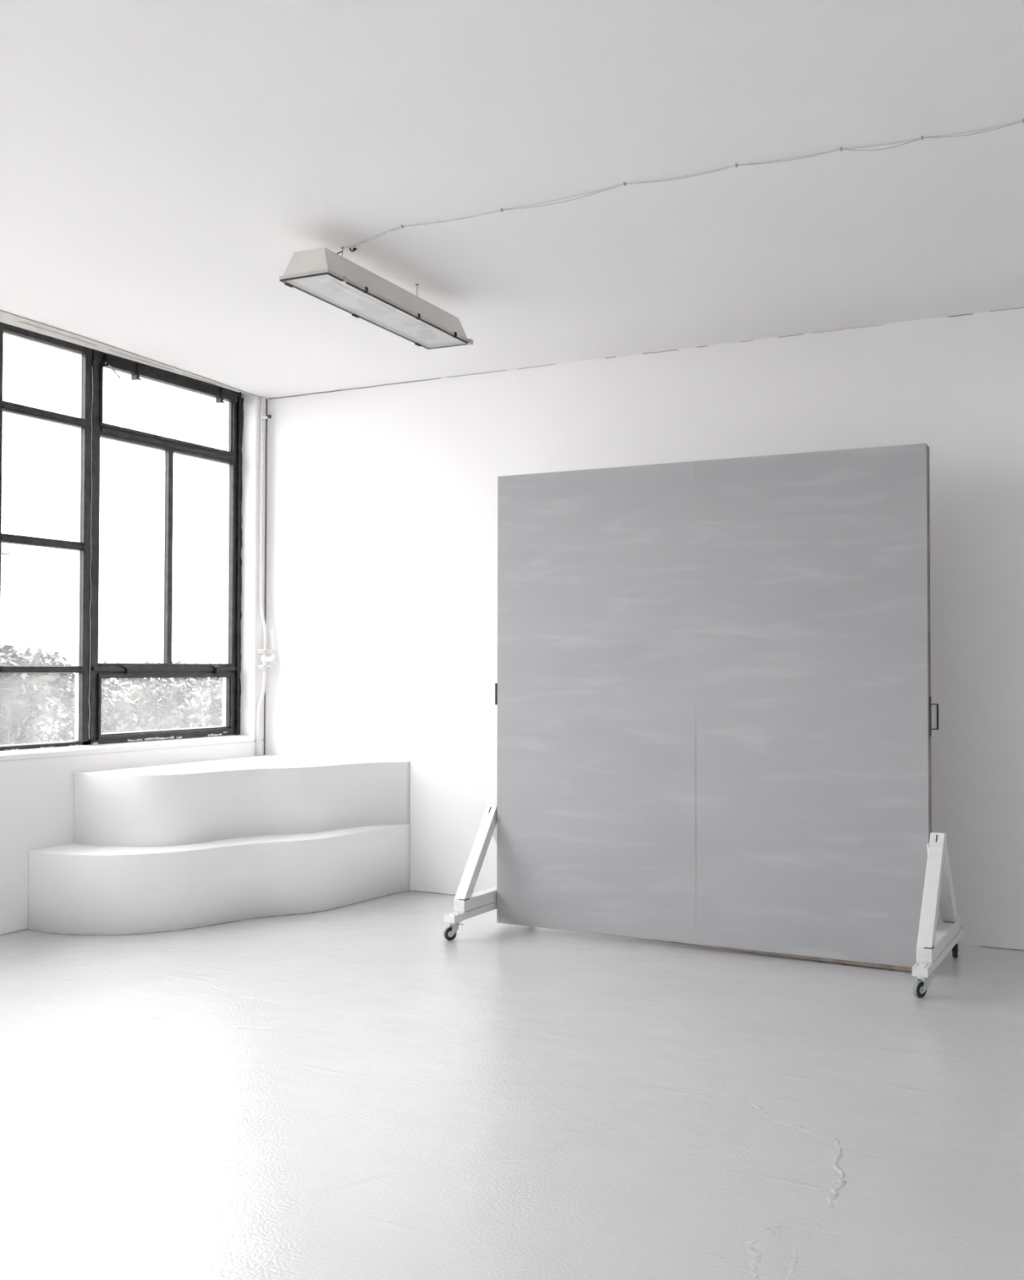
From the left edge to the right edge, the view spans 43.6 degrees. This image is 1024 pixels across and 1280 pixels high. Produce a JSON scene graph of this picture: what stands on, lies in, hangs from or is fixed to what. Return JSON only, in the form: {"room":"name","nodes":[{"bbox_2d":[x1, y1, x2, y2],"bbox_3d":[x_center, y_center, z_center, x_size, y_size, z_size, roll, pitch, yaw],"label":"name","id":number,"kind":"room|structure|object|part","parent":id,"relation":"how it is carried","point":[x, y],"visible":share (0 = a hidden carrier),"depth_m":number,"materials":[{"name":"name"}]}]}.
{"room":"photo studio","nodes":[
{"label":"photo studio","id":0,"kind":"room"},
{"bbox_2d":[0,392,266,935],"bbox_3d":[-3.916,-0.234,5.414,0.256,3.688,8.709,-1,-1,28],"label":"wall","id":1,"kind":"structure","parent":0,"point":[37,794],"depth_m":7.82,"materials":[{"name":"paint"}]},
{"bbox_2d":[0,322,92,751],"bbox_3d":[-3.279,-0.616,6.724,0.070,2.490,2.745,-1,-1,28],"label":"window","id":2,"kind":"structure","parent":1,"relation":"in","point":[82,422],"depth_m":7.88,"materials":[{"name":"black metal"}]},
{"bbox_3d":[-3.277,0.613,6.696,0.045,0.032,2.745,-1,-1,28],"label":"rail","id":3,"kind":"part","parent":2,"relation":"part of","materials":[{"name":"black metal"}]},
{"bbox_2d":[0,734,253,760],"bbox_3d":[-3.902,0.614,5.462,0.282,0.044,8.340,-1,-1,28],"label":"window sill","id":4,"kind":"structure","parent":1,"relation":"attached to","point":[149,744],"depth_m":7.96,"materials":[{"name":"paint"}]},
{"bbox_2d":[0,310,260,397],"bbox_3d":[-3.648,-1.822,5.445,0.233,0.013,8.350,-1,-1,28],"label":"trim","id":5,"kind":"structure","parent":1,"relation":"attached to","point":[6,317],"depth_m":7.64,"materials":[{"name":"paint"}]},
{"bbox_2d":[88,349,244,744],"bbox_3d":[-2.292,-0.574,8.562,0.156,2.490,1.433,-1,-1,28],"label":"window","id":6,"kind":"structure","parent":1,"relation":"in","point":[230,671],"depth_m":8.55,"materials":[{"name":"black metal"}]},
{"bbox_3d":[-2.301,0.651,8.539,0.051,0.038,1.398,-1,-1,28],"label":"rail","id":7,"kind":"part","parent":6,"relation":"part of","materials":[{"name":"black metal"}]},
{"bbox_3d":[-2.293,0.427,8.533,0.044,0.414,1.275,-1,-1,28],"label":"sash","id":8,"kind":"part","parent":6,"relation":"part of","materials":[{"name":"black metal"}]},
{"bbox_3d":[-2.291,-1.538,8.576,0.040,0.422,1.275,-1,-1,28],"label":"sash","id":9,"kind":"part","parent":6,"relation":"part of","materials":[{"name":"black metal"}]},
{"bbox_2d":[255,396,277,755],"bbox_3d":[-1.740,-0.461,9.110,0.155,2.565,0.083,-1,-1,28],"label":"pipe","id":10,"kind":"object","parent":1,"relation":"attached to","point":[264,658],"visible":1,"depth_m":9.13,"materials":[{"name":"metal"}]},
{"bbox_2d":[0,890,1023,1279],"bbox_3d":[2.209,1.598,2.139,14.116,0.105,8.709,-1,-1,28],"label":"floor","id":11,"kind":"structure","parent":0,"point":[360,1091],"depth_m":4.37,"materials":[{"name":"paint"}]},
{"bbox_2d":[26,755,410,935],"bbox_3d":[-1.725,1.235,7.947,1.242,0.874,2.137,-1,-1,28],"label":"stepped platform","id":12,"kind":"object","parent":11,"relation":"on","point":[188,845],"visible":1,"depth_m":7.64,"materials":[{"name":"white paint"}]},
{"bbox_2d":[443,443,963,997],"bbox_3d":[0.999,0.345,6.866,2.612,2.610,1.092,-1,-1,28],"label":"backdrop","id":13,"kind":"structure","parent":11,"relation":"on","point":[713,698],"depth_m":6.76,"materials":[{"name":"grey paint"}]},
{"bbox_3d":[-0.072,0.316,7.480,0.054,0.195,0.038,-1,-1,28],"label":"handle","id":14,"kind":"part","parent":13,"relation":"part of","materials":[{"name":"black metal"}]},
{"bbox_3d":[1.004,0.310,6.889,2.400,2.530,0.084,-1,-1,28],"label":"batten frame","id":15,"kind":"part","parent":13,"relation":"part of","materials":[{"name":"white wood"}]},
{"bbox_3d":[2.092,0.380,6.336,0.040,0.198,0.038,-1,-1,28],"label":"handle","id":16,"kind":"part","parent":13,"relation":"part of","materials":[{"name":"black metal"}]},
{"bbox_2d":[0,0,1023,399],"bbox_3d":[2.373,-2.011,2.247,13.866,0.250,8.909,-1,-1,28],"label":"ceiling","id":17,"kind":"structure","parent":0,"point":[164,163],"depth_m":4.96,"materials":[{"name":"paint"}]},
{"bbox_2d":[279,247,472,349],"bbox_3d":[-0.617,-1.685,6.185,0.275,0.241,1.348,0,-1,25],"label":"ceiling light","id":18,"kind":"object","parent":17,"relation":"hanging from","point":[322,273],"visible":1,"depth_m":6.08,"materials":[{"name":"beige metal"}]},
{"bbox_2d":[342,119,1023,248],"bbox_3d":[1.024,-1.817,4.892,4.135,0.028,0.158,-1,-1,27],"label":"cable","id":19,"kind":"object","parent":17,"relation":"attached to","point":[922,138],"visible":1,"depth_m":4.96,"materials":[{"name":"grey plastic"}]},
{"bbox_2d":[262,306,1023,951],"bbox_3d":[4.303,-0.154,6.138,14.116,3.788,0.254,-1,-1,28],"label":"wall","id":20,"kind":"structure","parent":0,"point":[381,522],"depth_m":8.16,"materials":[{"name":"paint"}]},
{"label":"outside","id":21,"kind":"structure","parent":0,"visible":0},
{"bbox_2d":[40,692,125,741],"bbox_3d":[-26.659,2.522,30.984,63.883,0.100,110.000,-1,-1,28],"label":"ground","id":22,"kind":"structure","parent":21,"point":[70,732],"depth_m":39.34,"materials":[{"name":"white"}]},
{"bbox_2d":[0,644,64,745],"bbox_3d":[-3.896,1.025,9.517,1.277,2.051,1.052,-1,-1,28],"label":"shrub","id":23,"kind":"object","parent":22,"relation":"on","point":[14,707],"visible":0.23,"depth_m":9.41,"materials":[{"name":"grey plant"}]},
{"bbox_3d":[-3.817,1.139,9.646,0.596,1.830,0.368,0,-1,12],"label":"stem","id":24,"kind":"part","parent":23,"relation":"part of","materials":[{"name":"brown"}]},
{"bbox_2d":[1,647,75,744],"bbox_3d":[-4.469,1.056,11.202,1.094,2.061,1.223,-1,-1,28],"label":"shrub","id":25,"kind":"object","parent":22,"relation":"on","point":[63,677],"visible":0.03,"depth_m":11.40,"materials":[{"name":"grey plant"}]},
{"bbox_2d":[101,688,124,733],"bbox_3d":[-3.553,1.289,12.209,1.054,1.641,0.812,-1,-1,28],"label":"shrub","id":26,"kind":"object","parent":22,"relation":"on","point":[106,695],"visible":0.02,"depth_m":12.19,"materials":[{"name":"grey plant"}]},
{"bbox_2d":[27,658,222,742],"bbox_3d":[-4.654,1.214,15.441,2.278,2.036,12.100,-1,-1,28],"label":"hedge","id":27,"kind":"object","parent":22,"relation":"on","point":[68,708],"visible":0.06,"depth_m":14.95,"materials":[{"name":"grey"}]},
{"bbox_2d":[101,679,212,733],"bbox_3d":[-3.063,1.210,11.029,0.993,1.749,0.949,-1,-1,28],"label":"shrub","id":28,"kind":"object","parent":22,"relation":"on","point":[144,709],"visible":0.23,"depth_m":10.94,"materials":[{"name":"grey plant"}]},
{"bbox_3d":[-3.139,1.276,11.061,0.492,1.617,0.165,1,-2,-40],"label":"stem","id":29,"kind":"part","parent":28,"relation":"part of","materials":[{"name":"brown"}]},
{"bbox_2d":[186,688,222,728],"bbox_3d":[-2.904,1.313,13.366,1.098,1.646,1.186,-1,-1,28],"label":"shrub","id":30,"kind":"object","parent":22,"relation":"on","point":[215,708],"visible":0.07,"depth_m":13.13,"materials":[{"name":"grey plant"}]}
]}

